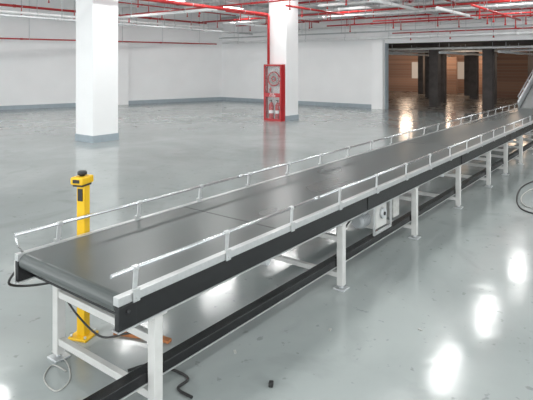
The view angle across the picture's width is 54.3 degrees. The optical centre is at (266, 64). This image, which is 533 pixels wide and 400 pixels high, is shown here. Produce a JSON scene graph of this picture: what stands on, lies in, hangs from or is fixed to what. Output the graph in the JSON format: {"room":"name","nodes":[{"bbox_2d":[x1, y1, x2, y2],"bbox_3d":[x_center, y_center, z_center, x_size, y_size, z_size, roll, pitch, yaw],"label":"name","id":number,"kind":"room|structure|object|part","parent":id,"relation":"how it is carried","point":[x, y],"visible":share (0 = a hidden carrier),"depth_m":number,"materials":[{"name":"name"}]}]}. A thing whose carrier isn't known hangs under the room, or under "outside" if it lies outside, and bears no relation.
{"room":"distribution center","nodes":[
{"label":"distribution center","id":0,"kind":"room"},
{"bbox_2d":[0,0,221,105],"bbox_3d":[-14.497,-0.575,18.227,30.300,4.750,0.254,0,0,-35],"label":"wall","id":1,"kind":"structure","parent":0,"point":[32,72],"depth_m":22.46,"materials":[{"name":"white paint"}]},
{"bbox_2d":[0,97,221,109],"bbox_3d":[-14.540,1.720,18.028,30.000,0.160,0.046,0,0,-35],"label":"baseboard","id":2,"kind":"structure","parent":1,"relation":"attached to","point":[208,98],"depth_m":23.89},
{"bbox_2d":[118,7,128,104],"bbox_3d":[-6.576,-0.575,23.566,0.600,4.750,0.180,0,0,-35],"label":"pilaster","id":3,"kind":"object","parent":1,"relation":"attached to","point":[123,48],"depth_m":23.53,"materials":[{"name":"white paint"}]},
{"bbox_2d":[118,0,186,7],"bbox_3d":[5.305,-2.725,13.508,32.000,0.450,0.360,0,0,37],"label":"trim","id":4,"kind":"structure","parent":1,"relation":"attached to","point":[128,1],"depth_m":21.49,"materials":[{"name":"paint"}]},
{"bbox_2d":[210,0,311,7],"bbox_3d":[8.363,-2.800,16.267,30.500,0.300,0.200,0,0,37],"label":"trim","id":5,"kind":"structure","parent":1,"relation":"attached to","point":[212,3],"depth_m":23.56,"materials":[{"name":"paint"}]},
{"bbox_2d":[214,0,354,12],"bbox_3d":[9.153,-2.800,17.299,30.500,0.300,0.200,0,0,37],"label":"trim","id":6,"kind":"structure","parent":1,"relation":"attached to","point":[246,7],"depth_m":24.62,"materials":[{"name":"paint"}]},
{"bbox_2d":[0,91,532,399],"bbox_3d":[0.819,1.850,15.873,46.000,0.100,42.200,0,0,37],"label":"floor","id":7,"kind":"structure","parent":0,"point":[467,281],"depth_m":4.49,"materials":[{"name":"grey concrete"}]},
{"bbox_2d":[43,351,70,391],"bbox_3d":[-1.236,1.795,3.067,0.149,0.008,0.447,0,0,-24],"label":"cable","id":8,"kind":"object","parent":7,"relation":"on","point":[47,385],"visible":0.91,"depth_m":3.01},
{"bbox_2d":[68,170,98,342],"bbox_3d":[-1.216,1.250,3.447,0.140,1.101,0.148,0,0,17],"label":"bollard","id":9,"kind":"object","parent":7,"relation":"on","point":[82,181],"visible":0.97,"depth_m":3.42,"materials":[{"name":"yellow metal"}]},
{"bbox_3d":[-1.215,1.280,3.450,0.062,1.020,0.062,0,0,17],"label":"post","id":10,"kind":"part","parent":9,"relation":"part of","materials":[{"name":"yellow metal"}]},
{"bbox_3d":[-1.215,1.792,3.450,0.140,0.016,0.140,0,0,17],"label":"plate","id":11,"kind":"part","parent":9,"relation":"part of","materials":[{"name":"yellow paint"}]},
{"bbox_2d":[75,0,118,142],"bbox_3d":[-4.070,-0.310,12.491,0.720,4.220,0.720,0,0,37],"label":"column","id":12,"kind":"structure","parent":7,"relation":"on","point":[96,20],"depth_m":12.23,"materials":[{"name":"white paint"}]},
{"bbox_2d":[113,331,140,338],"bbox_3d":[-0.900,1.790,3.460,0.240,0.020,0.050,0,0,14],"label":"wood offcut","id":13,"kind":"object","parent":7,"relation":"on","point":[128,335],"visible":0.16,"depth_m":3.44,"materials":[{"name":"orange wood"}]},
{"bbox_2d":[128,364,192,398],"bbox_3d":[-0.572,1.791,2.989,0.487,0.016,0.154,0,0,31],"label":"cable","id":14,"kind":"object","parent":7,"relation":"on","point":[186,376],"visible":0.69,"depth_m":2.96,"materials":[{"name":"black rubber"}]},
{"bbox_2d":[163,336,171,343],"bbox_3d":[-0.680,1.790,3.400,0.120,0.020,0.040,0,0,29],"label":"wood offcut","id":15,"kind":"object","parent":7,"relation":"on","point":[166,340],"visible":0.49,"depth_m":3.37,"materials":[{"name":"orange wood"}]},
{"bbox_2d":[7,103,532,399],"bbox_3d":[2.844,1.386,7.849,1.049,0.828,13.102,0,0,37],"label":"conveyor","id":16,"kind":"object","parent":7,"relation":"on","point":[128,274],"visible":1,"depth_m":3.52,"materials":[{"name":"galvanised steel"},{"name":"black rubber"},{"name":"aluminium"}]},
{"bbox_3d":[-0.660,1.194,4.045,0.030,0.121,2.596,0,0,37],"label":"panel","id":17,"kind":"part","parent":16,"relation":"part of","materials":[{"name":"black metal"}]},
{"bbox_3d":[-1.278,1.516,3.202,0.055,0.507,0.120,0,0,37],"label":"leg","id":18,"kind":"part","parent":16,"relation":"part of","materials":[{"name":"white metal"}]},
{"bbox_3d":[-0.848,0.985,3.804,0.021,0.021,2.010,0,0,37],"label":"guard rail","id":19,"kind":"part","parent":16,"relation":"part of","materials":[{"name":"metal"}]},
{"bbox_3d":[-0.660,1.190,2.470,0.010,0.105,0.100,0,0,37],"label":"plate","id":20,"kind":"part","parent":16,"relation":"part of","materials":[{"name":"black metal"}]},
{"bbox_3d":[-0.569,1.516,2.659,0.055,0.507,0.120,0,0,37],"label":"leg","id":21,"kind":"part","parent":16,"relation":"part of","materials":[{"name":"white metal"}]},
{"bbox_3d":[-0.182,0.985,3.124,0.021,0.021,1.780,0,0,37],"label":"guard rail","id":22,"kind":"part","parent":16,"relation":"part of","materials":[{"name":"metal"}]},
{"bbox_3d":[0.083,1.194,3.475,0.030,0.121,2.596,0,0,37],"label":"panel","id":23,"kind":"part","parent":16,"relation":"part of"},
{"bbox_3d":[0.684,0.985,5.805,0.021,0.021,2.970,0,0,37],"label":"guard rail","id":24,"kind":"part","parent":16,"relation":"part of","materials":[{"name":"metal"}]},
{"bbox_3d":[0.602,1.516,4.187,0.055,0.507,0.120,0,0,37],"label":"leg","id":25,"kind":"part","parent":16,"relation":"part of","materials":[{"name":"white metal"}]},
{"bbox_3d":[0.872,1.430,4.793,0.138,0.138,0.190,0,0,37],"label":"motor","id":26,"kind":"part","parent":16,"relation":"part of","materials":[{"name":"silver metal"}]},
{"bbox_3d":[0.888,1.195,4.497,0.006,0.110,0.050,0,0,37],"label":"joint plate","id":27,"kind":"part","parent":16,"relation":"part of","materials":[{"name":"black metal"}]},
{"bbox_3d":[1.083,1.405,4.851,0.012,0.286,0.386,0,0,37],"label":"mounting frame","id":28,"kind":"part","parent":16,"relation":"part of","materials":[{"name":"metal"}]},
{"bbox_3d":[1.265,0.985,5.014,0.021,0.021,2.920,0,0,37],"label":"guard rail","id":29,"kind":"part","parent":16,"relation":"part of","materials":[{"name":"metal"}]},
{"bbox_3d":[1.544,1.516,5.418,0.055,0.507,0.120,0,0,37],"label":"leg","id":30,"kind":"part","parent":16,"relation":"part of","materials":[{"name":"white metal"}]},
{"bbox_3d":[1.664,1.194,5.540,0.030,0.121,2.596,0,0,37],"label":"panel","id":31,"kind":"part","parent":16,"relation":"part of","materials":[{"name":"metal"}]},
{"bbox_3d":[2.509,0.985,8.187,0.021,0.021,2.970,0,0,37],"label":"guard rail","id":32,"kind":"part","parent":16,"relation":"part of","materials":[{"name":"metal"}]},
{"bbox_3d":[2.420,1.516,6.561,0.055,0.507,0.120,0,0,37],"label":"leg","id":33,"kind":"part","parent":16,"relation":"part of","materials":[{"name":"white metal"}]},
{"bbox_3d":[4.332,0.985,10.569,0.021,0.021,2.970,0,0,37],"label":"guard rail","id":34,"kind":"part","parent":16,"relation":"part of","materials":[{"name":"metal"}]},
{"bbox_3d":[3.074,0.985,7.376,0.021,0.021,2.970,0,0,37],"label":"guard rail","id":35,"kind":"part","parent":16,"relation":"part of","materials":[{"name":"metal"}]},
{"bbox_3d":[3.245,1.194,7.604,0.030,0.121,2.596,0,0,37],"label":"panel","id":36,"kind":"part","parent":16,"relation":"part of","materials":[{"name":"metal"}]},
{"bbox_3d":[3.283,1.516,7.688,0.055,0.507,0.120,0,0,37],"label":"leg","id":37,"kind":"part","parent":16,"relation":"part of","materials":[{"name":"white metal"}]},
{"bbox_3d":[3.915,1.516,8.514,0.055,0.507,0.120,0,0,37],"label":"leg","id":38,"kind":"part","parent":16,"relation":"part of","materials":[{"name":"white metal"}]},
{"bbox_3d":[4.602,1.516,9.411,0.055,0.507,0.120,0,0,37],"label":"leg","id":39,"kind":"part","parent":16,"relation":"part of","materials":[{"name":"white metal"}]},
{"bbox_3d":[4.826,1.194,9.668,0.030,0.121,2.596,0,0,37],"label":"panel","id":40,"kind":"part","parent":16,"relation":"part of","materials":[{"name":"black metal"}]},
{"bbox_2d":[268,380,273,387],"bbox_3d":[0.025,1.788,2.916,0.025,0.024,0.035,0,0,9],"label":"metal clip","id":41,"kind":"object","parent":7,"relation":"on","point":[271,382],"visible":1,"depth_m":2.90,"materials":[{"name":"black metal"}]},
{"bbox_2d":[264,64,284,121],"bbox_3d":[0.240,0.890,16.799,0.700,1.820,0.258,0,0,37],"label":"tall cabinet","id":42,"kind":"object","parent":7,"relation":"on","point":[274,74],"visible":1,"depth_m":16.81,"materials":[{"name":"red metal"}]},
{"bbox_3d":[0.193,1.380,16.738,0.700,0.840,0.028,0,0,37],"label":"door","id":43,"kind":"part","parent":42,"relation":"part of","materials":[{"name":"red paint"}]},
{"bbox_3d":[0.193,0.470,16.738,0.700,0.980,0.028,0,0,37],"label":"door","id":44,"kind":"part","parent":42,"relation":"part of","materials":[{"name":"red paint"}]},
{"bbox_2d":[269,0,298,120],"bbox_3d":[0.565,-0.310,17.191,0.720,4.220,0.720,0,0,37],"label":"column","id":45,"kind":"structure","parent":7,"relation":"on","point":[283,21],"depth_m":16.93,"materials":[{"name":"white paint"}]},
{"bbox_2d":[418,53,424,93],"bbox_3d":[9.623,0.460,32.305,0.330,2.680,0.330,0,0,37],"label":"column","id":46,"kind":"structure","parent":7,"relation":"on","point":[421,59],"depth_m":32.17,"materials":[{"name":"black"}]},
{"bbox_2d":[425,50,428,96],"bbox_3d":[9.070,0.460,28.951,0.380,2.680,0.380,0,0,37],"label":"column","id":47,"kind":"structure","parent":7,"relation":"on","point":[426,57],"depth_m":28.85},
{"bbox_2d":[429,44,440,106],"bbox_3d":[7.285,0.460,22.508,0.380,2.680,0.380,0,0,37],"label":"column","id":48,"kind":"structure","parent":7,"relation":"on","point":[434,56],"depth_m":22.35,"materials":[{"name":"black"}]},
{"bbox_2d":[441,49,446,101],"bbox_3d":[8.493,0.460,25.236,0.380,2.680,0.380,0,0,37],"label":"column","id":49,"kind":"structure","parent":7,"relation":"on","point":[443,56],"depth_m":25.05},
{"bbox_2d":[464,52,468,95],"bbox_3d":[11.847,0.460,30.603,0.330,2.680,0.330,0,0,37],"label":"column","id":50,"kind":"structure","parent":7,"relation":"on","point":[466,57],"depth_m":30.49,"materials":[{"name":"black"}]},
{"bbox_2d":[469,49,478,98],"bbox_3d":[10.976,0.460,27.492,0.380,2.680,0.380,0,0,37],"label":"column","id":51,"kind":"structure","parent":7,"relation":"on","point":[473,59],"depth_m":27.36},
{"bbox_2d":[482,43,493,109],"bbox_3d":[9.032,0.460,21.171,0.380,2.680,0.380,0,0,37],"label":"column","id":52,"kind":"structure","parent":7,"relation":"on","point":[487,54],"depth_m":21.01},
{"bbox_2d":[494,52,496,104],"bbox_3d":[10.319,0.460,23.838,0.380,2.680,0.380,0,0,37],"label":"column","id":53,"kind":"structure","parent":7,"relation":"on","point":[495,53],"depth_m":23.65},
{"bbox_2d":[516,181,532,213],"bbox_3d":[3.718,1.790,7.299,0.350,0.018,2.422,0,0,28],"label":"hose","id":54,"kind":"object","parent":7,"relation":"on","point":[531,181],"visible":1,"depth_m":6.96,"materials":[{"name":"black rubber"}]},
{"bbox_2d":[517,70,532,108],"bbox_3d":[8.336,0.457,15.023,0.986,2.686,5.052,0,0,37],"label":"conveyor","id":55,"kind":"object","parent":7,"relation":"on","point":[525,100],"visible":0.83,"depth_m":13.82,"materials":[{"name":"metal"}]},
{"bbox_3d":[7.925,-0.030,15.256,0.022,1.712,4.922,0,0,37],"label":"guard rail","id":56,"kind":"part","parent":55,"relation":"part of","materials":[{"name":"metal"}]},
{"bbox_3d":[7.981,0.235,15.328,0.030,1.937,4.999,0,0,37],"label":"frame","id":57,"kind":"part","parent":55,"relation":"part of","materials":[{"name":"white metal"}]},
{"bbox_2d":[520,188,532,208],"bbox_3d":[3.661,1.791,7.140,0.296,0.016,1.514,0,0,28],"label":"hose","id":58,"kind":"object","parent":7,"relation":"on","point":[532,188],"visible":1,"depth_m":6.92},
{"bbox_2d":[528,48,532,79],"bbox_3d":[13.199,0.460,25.789,0.380,2.680,0.380,0,0,37],"label":"column","id":59,"kind":"structure","parent":7,"relation":"on","point":[530,58],"depth_m":25.68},
{"bbox_2d":[222,3,384,103],"bbox_3d":[1.252,-0.575,24.137,9.240,4.750,0.250,0,0,37],"label":"wall","id":60,"kind":"structure","parent":0,"point":[336,71],"depth_m":23.23,"materials":[{"name":"white paint"}]},
{"bbox_2d":[134,0,221,10],"bbox_3d":[-7.060,-2.800,19.072,0.200,0.300,17.700,0,0,37],"label":"trim","id":61,"kind":"structure","parent":60,"relation":"attached to","point":[134,0],"depth_m":23.16,"materials":[{"name":"paint"}]},
{"bbox_2d":[214,0,268,7],"bbox_3d":[-4.995,-2.800,17.491,0.200,0.300,17.700,0,0,37],"label":"trim","id":62,"kind":"structure","parent":60,"relation":"attached to","point":[232,1],"depth_m":22.55,"materials":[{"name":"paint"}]},
{"bbox_2d":[222,97,370,107],"bbox_3d":[1.264,1.720,23.955,9.000,0.160,0.025,0,0,37],"label":"baseboard","id":63,"kind":"structure","parent":60,"relation":"attached to","point":[223,98],"depth_m":23.17,"materials":[{"name":"grey paint"}]},
{"bbox_2d":[371,39,384,109],"bbox_3d":[4.574,0.375,21.278,0.490,2.850,0.250,0,0,37],"label":"pillar","id":64,"kind":"structure","parent":60,"relation":"attached to","point":[377,45],"depth_m":21.16,"materials":[{"name":"white paint"}]},
{"bbox_2d":[385,43,388,108],"bbox_3d":[4.930,0.460,21.320,0.025,2.680,0.290,0,0,37],"label":"trim opening","id":65,"kind":"structure","parent":60,"relation":"attached to","point":[386,44],"depth_m":21.27,"materials":[{"name":"grey paint"}]},
{"bbox_2d":[389,52,481,93],"bbox_3d":[13.601,0.300,32.566,46.000,3.000,0.250,0,0,37],"label":"wall","id":66,"kind":"structure","parent":0,"point":[400,66],"depth_m":35.50,"materials":[{"name":"wood panelling"}]},
{"bbox_2d":[412,62,417,77],"bbox_3d":[10.255,0.350,34.939,1.000,1.100,0.050,0,0,37],"label":"window","id":67,"kind":"structure","parent":66,"relation":"in","point":[414,64],"depth_m":35.09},
{"bbox_2d":[457,62,463,78],"bbox_3d":[12.518,0.350,33.206,0.700,1.100,0.050,0,0,37],"label":"window","id":68,"kind":"structure","parent":66,"relation":"in","point":[460,65],"depth_m":33.26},
{"bbox_2d":[447,57,456,93],"bbox_3d":[11.226,0.650,32.589,1.400,2.300,0.200,0,0,37],"label":"wall","id":69,"kind":"structure","parent":0,"point":[451,61],"depth_m":32.25,"materials":[{"name":"wood"}]},
{"bbox_2d":[385,0,532,43],"bbox_3d":[14.075,-1.915,14.318,23.060,2.070,0.250,0,0,37],"label":"lintel","id":70,"kind":"object","parent":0,"point":[520,36],"visible":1,"depth_m":19.42,"materials":[{"name":"white paint"}]},
{"bbox_2d":[497,48,527,98],"bbox_3d":[13.100,0.325,27.880,1.700,2.950,0.200,0,0,37],"label":"wall partition","id":71,"kind":"structure","parent":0,"point":[512,69],"depth_m":27.77,"materials":[{"name":"wood panelling"}]},
{"bbox_3d":[-2.719,-3.025,9.608,44.000,0.150,27.950,0,0,37],"label":"ceiling","id":72,"kind":"structure","parent":0,"visible":0},
{"bbox_2d":[0,0,206,23],"bbox_3d":[-8.588,-2.355,18.227,0.116,1.190,18.500,0,0,37],"label":"pipe","id":73,"kind":"object","parent":72,"relation":"hanging from","point":[21,6],"visible":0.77,"depth_m":19.50,"materials":[{"name":"metal"}]},
{"bbox_2d":[0,7,216,44],"bbox_3d":[-8.834,-1.979,21.651,15.500,1.942,0.086,0,0,-35],"label":"pipe","id":74,"kind":"object","parent":72,"relation":"hanging from","point":[122,41],"visible":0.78,"depth_m":23.33,"materials":[{"name":"red metal"}]},
{"bbox_2d":[0,9,223,29],"bbox_3d":[-6.401,-2.293,18.945,0.128,1.314,14.300,0,0,37],"label":"pipe","id":75,"kind":"object","parent":72,"relation":"hanging from","point":[1,11],"visible":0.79,"depth_m":19.96,"materials":[{"name":"metal"}]},
{"bbox_2d":[74,0,174,9],"bbox_3d":[-7.656,-2.675,18.457,0.316,0.550,14.000,0,0,37],"label":"cable tray","id":76,"kind":"object","parent":72,"relation":"hanging from","point":[120,4],"visible":0.38,"depth_m":21.71,"materials":[{"name":"metal"}]},
{"bbox_2d":[0,3,252,34],"bbox_3d":[-4.578,-2.179,19.187,0.084,1.542,12.900,0,0,37],"label":"pipe","id":77,"kind":"object","parent":72,"relation":"hanging from","point":[237,32],"visible":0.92,"depth_m":19.24,"materials":[{"name":"metal"}]},
{"bbox_2d":[48,0,235,19],"bbox_3d":[-5.864,-2.490,18.660,0.072,0.920,14.500,0,0,37],"label":"pipe","id":78,"kind":"object","parent":72,"relation":"hanging from","point":[148,5],"visible":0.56,"depth_m":20.77,"materials":[{"name":"red metal"}]},
{"bbox_2d":[118,0,216,18],"bbox_3d":[-3.666,-2.293,17.418,5.400,1.314,0.128,0,0,37],"label":"pipe","id":79,"kind":"object","parent":72,"relation":"hanging from","point":[185,11],"visible":0.94,"depth_m":17.09,"materials":[{"name":"metal"}]},
{"bbox_2d":[137,0,248,19],"bbox_3d":[-5.188,-2.440,16.253,0.128,1.020,17.500,0,0,37],"label":"pipe","id":80,"kind":"object","parent":72,"relation":"hanging from","point":[138,0],"visible":0.2,"depth_m":18.68,"materials":[{"name":"red metal"}]},
{"bbox_2d":[158,0,231,6],"bbox_3d":[7.147,-2.800,14.679,30.500,0.300,0.200,0,0,37],"label":"trim","id":81,"kind":"structure","parent":72,"relation":"attached to","point":[187,1],"depth_m":22.33,"materials":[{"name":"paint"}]},
{"bbox_2d":[145,0,269,63],"bbox_3d":[-2.658,-1.488,13.426,0.114,2.925,9.044,0,0,37],"label":"pipe","id":82,"kind":"object","parent":72,"relation":"hanging from","point":[192,4],"visible":0.99,"depth_m":15.47,"materials":[{"name":"red metal"}]},
{"bbox_2d":[184,6,265,17],"bbox_3d":[-1.178,-2.449,20.173,0.106,1.003,5.400,0,0,37],"label":"pipe","id":83,"kind":"object","parent":72,"relation":"hanging from","point":[219,11],"visible":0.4,"depth_m":19.81,"materials":[{"name":"metal"}]},
{"bbox_2d":[118,0,346,21],"bbox_3d":[-0.779,-2.270,16.089,12.800,1.360,0.084,0,0,37],"label":"pipe","id":84,"kind":"object","parent":72,"relation":"hanging from","point":[268,1],"visible":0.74,"depth_m":16.52,"materials":[{"name":"red metal"}]},
{"bbox_2d":[227,6,243,8],"bbox_3d":[-1.401,-2.669,21.855,0.120,0.562,1.250,0,0,37],"label":"tube light","id":85,"kind":"object","parent":72,"relation":"hanging from","point":[235,7],"visible":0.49,"depth_m":21.91,"materials":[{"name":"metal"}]},
{"bbox_2d":[235,22,299,29],"bbox_3d":[0.149,-2.221,20.919,0.116,1.458,4.200,0,0,37],"label":"pipe","id":86,"kind":"object","parent":72,"relation":"hanging from","point":[238,23],"visible":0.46,"depth_m":19.92,"materials":[{"name":"metal"}]},
{"bbox_2d":[225,0,318,28],"bbox_3d":[0.421,-2.205,19.137,0.084,1.490,5.700,0,0,37],"label":"pipe","id":87,"kind":"object","parent":72,"relation":"hanging from","point":[253,0],"visible":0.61,"depth_m":18.31,"materials":[{"name":"red metal"}]},
{"bbox_2d":[222,0,361,13],"bbox_3d":[7.630,-2.675,16.954,24.500,0.550,0.316,0,0,37],"label":"cable tray","id":88,"kind":"object","parent":72,"relation":"hanging from","point":[311,5],"visible":0.11,"depth_m":21.50,"materials":[{"name":"metal"}]},
{"bbox_2d":[262,0,326,8],"bbox_3d":[-4.077,-2.700,14.332,0.400,0.500,21.800,0,0,37],"label":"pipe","id":89,"kind":"structure","parent":72,"relation":"hanging from","point":[262,0],"depth_m":21.91,"materials":[{"name":"metal"}]},
{"bbox_2d":[285,0,365,23],"bbox_3d":[2.210,-2.240,18.019,0.094,1.420,5.300,0,0,37],"label":"pipe","id":90,"kind":"object","parent":72,"relation":"hanging from","point":[286,5],"visible":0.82,"depth_m":17.56,"materials":[{"name":"red metal"}]},
{"bbox_2d":[298,0,410,8],"bbox_3d":[6.661,-2.420,14.044,14.500,1.060,0.094,0,0,37],"label":"pipe","id":91,"kind":"object","parent":72,"relation":"hanging from","point":[315,1],"visible":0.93,"depth_m":17.77,"materials":[{"name":"metal"}]},
{"bbox_2d":[221,0,495,19],"bbox_3d":[7.871,-2.582,18.092,25.500,0.736,0.172,0,0,37],"label":"pipe","id":92,"kind":"object","parent":72,"relation":"hanging from","point":[232,17],"visible":0.18,"depth_m":21.56,"materials":[{"name":"metal"}]},
{"bbox_2d":[336,0,382,8],"bbox_3d":[2.803,-2.493,17.313,0.128,0.914,5.700,0,0,37],"label":"pipe","id":93,"kind":"object","parent":72,"relation":"hanging from","point":[365,4],"visible":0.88,"depth_m":18.22,"materials":[{"name":"metal"}]},
{"bbox_2d":[318,0,402,6],"bbox_3d":[8.479,-2.418,11.896,17.000,1.064,0.128,0,0,37],"label":"pipe","id":94,"kind":"object","parent":72,"relation":"hanging from","point":[362,1],"visible":0.92,"depth_m":16.34,"materials":[{"name":"metal"}]},
{"bbox_2d":[241,0,482,17],"bbox_3d":[7.952,-2.513,16.141,23.000,0.875,0.150,0,0,37],"label":"pipe","id":95,"kind":"object","parent":72,"relation":"hanging from","point":[431,1],"visible":0.54,"depth_m":18.92,"materials":[{"name":"metal"}]},
{"bbox_2d":[202,0,532,27],"bbox_3d":[6.151,-2.320,17.079,23.000,1.260,0.106,0,0,37],"label":"pipe","id":96,"kind":"object","parent":72,"relation":"hanging from","point":[484,1],"visible":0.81,"depth_m":18.54,"materials":[{"name":"red metal"}]},
{"bbox_2d":[214,0,532,23],"bbox_3d":[7.598,-2.482,17.735,25.500,0.936,0.172,0,0,37],"label":"pipe","id":97,"kind":"object","parent":72,"relation":"hanging from","point":[432,0],"visible":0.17,"depth_m":19.68,"materials":[{"name":"metal"}]},
{"bbox_2d":[219,0,532,38],"bbox_3d":[7.780,-2.114,17.973,25.500,1.672,0.084,0,0,37],"label":"pipe","id":98,"kind":"object","parent":72,"relation":"hanging from","point":[491,26],"visible":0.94,"depth_m":20.05,"materials":[{"name":"metal"}]},
{"bbox_2d":[222,30,532,43],"bbox_3d":[7.963,-1.988,18.211,25.500,1.925,0.150,0,0,37],"label":"pipe","id":99,"kind":"object","parent":72,"relation":"hanging from","point":[505,32],"visible":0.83,"depth_m":20.13,"materials":[{"name":"metal"}]},
{"bbox_2d":[222,0,532,24],"bbox_3d":[7.253,-2.331,15.228,23.000,1.237,0.094,0,0,37],"label":"pipe","id":100,"kind":"object","parent":72,"relation":"hanging from","point":[517,4],"visible":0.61,"depth_m":17.50,"materials":[{"name":"metal"}]},
{"bbox_2d":[227,17,532,34],"bbox_3d":[8.145,-2.233,18.450,25.500,1.434,0.128,0,0,37],"label":"pipe","id":101,"kind":"object","parent":72,"relation":"hanging from","point":[527,18],"visible":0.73,"depth_m":20.47,"materials":[{"name":"metal"}]},
{"bbox_2d":[236,7,532,30],"bbox_3d":[4.844,-2.305,21.129,16.000,1.290,0.084,0,0,37],"label":"pipe","id":102,"kind":"object","parent":72,"relation":"hanging from","point":[530,8],"visible":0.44,"depth_m":20.50,"materials":[{"name":"red metal"}]},
{"bbox_2d":[369,0,437,15],"bbox_3d":[4.433,-2.343,16.316,0.128,1.214,5.300,0,0,37],"label":"pipe","id":103,"kind":"object","parent":72,"relation":"hanging from","point":[376,1],"visible":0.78,"depth_m":15.92,"materials":[{"name":"metal"}]},
{"bbox_2d":[327,14,532,31],"bbox_3d":[9.232,-2.130,16.169,17.000,1.640,0.084,0,0,37],"label":"pipe","id":104,"kind":"object","parent":72,"relation":"hanging from","point":[449,19],"visible":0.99,"depth_m":18.71,"materials":[{"name":"red metal"}]},
{"bbox_2d":[373,0,532,28],"bbox_3d":[6.821,-2.105,16.063,7.700,1.690,0.072,0,0,37],"label":"pipe","id":105,"kind":"object","parent":72,"relation":"hanging from","point":[521,12],"visible":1,"depth_m":16.83,"materials":[{"name":"red metal"}]},
{"bbox_2d":[435,0,486,20],"bbox_3d":[6.080,-2.221,16.000,0.116,1.458,4.800,0,0,37],"label":"pipe","id":106,"kind":"object","parent":72,"relation":"hanging from","point":[436,7],"visible":0.95,"depth_m":15.42,"materials":[{"name":"metal"}]},
{"bbox_2d":[392,0,532,39],"bbox_3d":[8.020,-1.960,18.369,7.600,1.980,0.068,0,0,37],"label":"pipe","id":107,"kind":"object","parent":72,"relation":"hanging from","point":[450,31],"visible":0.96,"depth_m":19.12,"materials":[{"name":"red metal"}]},
{"bbox_2d":[471,0,520,27],"bbox_3d":[6.577,-2.055,14.675,0.084,1.790,5.300,0,0,37],"label":"pipe","id":108,"kind":"object","parent":72,"relation":"hanging from","point":[472,5],"visible":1,"depth_m":14.14,"materials":[{"name":"red metal"}]},
{"bbox_3d":[9.376,-1.225,27.048,46.000,0.150,14.050,0,0,37],"label":"ceiling","id":109,"kind":"structure","parent":0,"visible":0},
{"bbox_2d":[389,45,450,56],"bbox_3d":[7.608,-0.793,25.725,0.128,0.714,8.900,0,0,37],"label":"pipe","id":110,"kind":"object","parent":109,"relation":"hanging from","point":[392,53],"visible":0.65,"depth_m":24.81,"materials":[{"name":"metal"}]},
{"bbox_2d":[399,49,481,50],"bbox_3d":[12.309,-1.025,30.878,42.000,0.250,0.240,0,0,37],"label":"trim","id":111,"kind":"structure","parent":109,"relation":"attached to","point":[455,49],"depth_m":32.73,"materials":[{"name":"metal"}]},
{"bbox_2d":[389,42,532,50],"bbox_3d":[8.154,-0.893,21.340,17.000,0.514,0.128,0,0,37],"label":"pipe","id":112,"kind":"object","parent":109,"relation":"hanging from","point":[492,46],"visible":0.52,"depth_m":21.34,"materials":[{"name":"metal"}]},
{"bbox_2d":[389,47,532,52],"bbox_3d":[9.917,-0.868,23.642,17.000,0.564,0.128,0,0,37],"label":"pipe","id":113,"kind":"object","parent":109,"relation":"hanging from","point":[495,50],"visible":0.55,"depth_m":24.23,"materials":[{"name":"metal"}]},
{"bbox_2d":[389,41,532,45],"bbox_3d":[6.838,-1.025,23.733,42.000,0.250,0.240,0,0,37],"label":"trim","id":114,"kind":"structure","parent":109,"relation":"attached to","point":[516,41],"depth_m":22.43,"materials":[{"name":"black metal"}]},
{"bbox_2d":[389,40,532,44],"bbox_3d":[5.926,-1.025,22.542,42.000,0.250,0.240,0,0,37],"label":"trim","id":115,"kind":"structure","parent":109,"relation":"attached to","point":[506,40],"depth_m":20.84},
{"bbox_2d":[389,43,532,46],"bbox_3d":[7.750,-1.025,24.924,42.000,0.250,0.240,0,0,37],"label":"trim","id":116,"kind":"structure","parent":109,"relation":"attached to","point":[496,43],"depth_m":23.95,"materials":[{"name":"metal"}]},
{"bbox_2d":[389,44,532,47],"bbox_3d":[8.662,-1.025,26.115,42.000,0.250,0.240,0,0,37],"label":"trim","id":117,"kind":"structure","parent":109,"relation":"attached to","point":[510,44],"depth_m":25.30,"materials":[{"name":"grey metal"}]},
{"bbox_2d":[439,44,497,55],"bbox_3d":[9.593,-0.793,24.205,0.128,0.714,8.900,0,0,37],"label":"pipe","id":118,"kind":"object","parent":109,"relation":"hanging from","point":[440,52],"visible":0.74,"depth_m":22.73,"materials":[{"name":"metal"}]},
{"bbox_2d":[497,43,532,55],"bbox_3d":[11.339,-0.793,22.868,0.128,0.714,8.900,0,0,37],"label":"pipe","id":119,"kind":"object","parent":109,"relation":"hanging from","point":[498,51],"visible":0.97,"depth_m":21.39,"materials":[{"name":"metal"}]}
]}

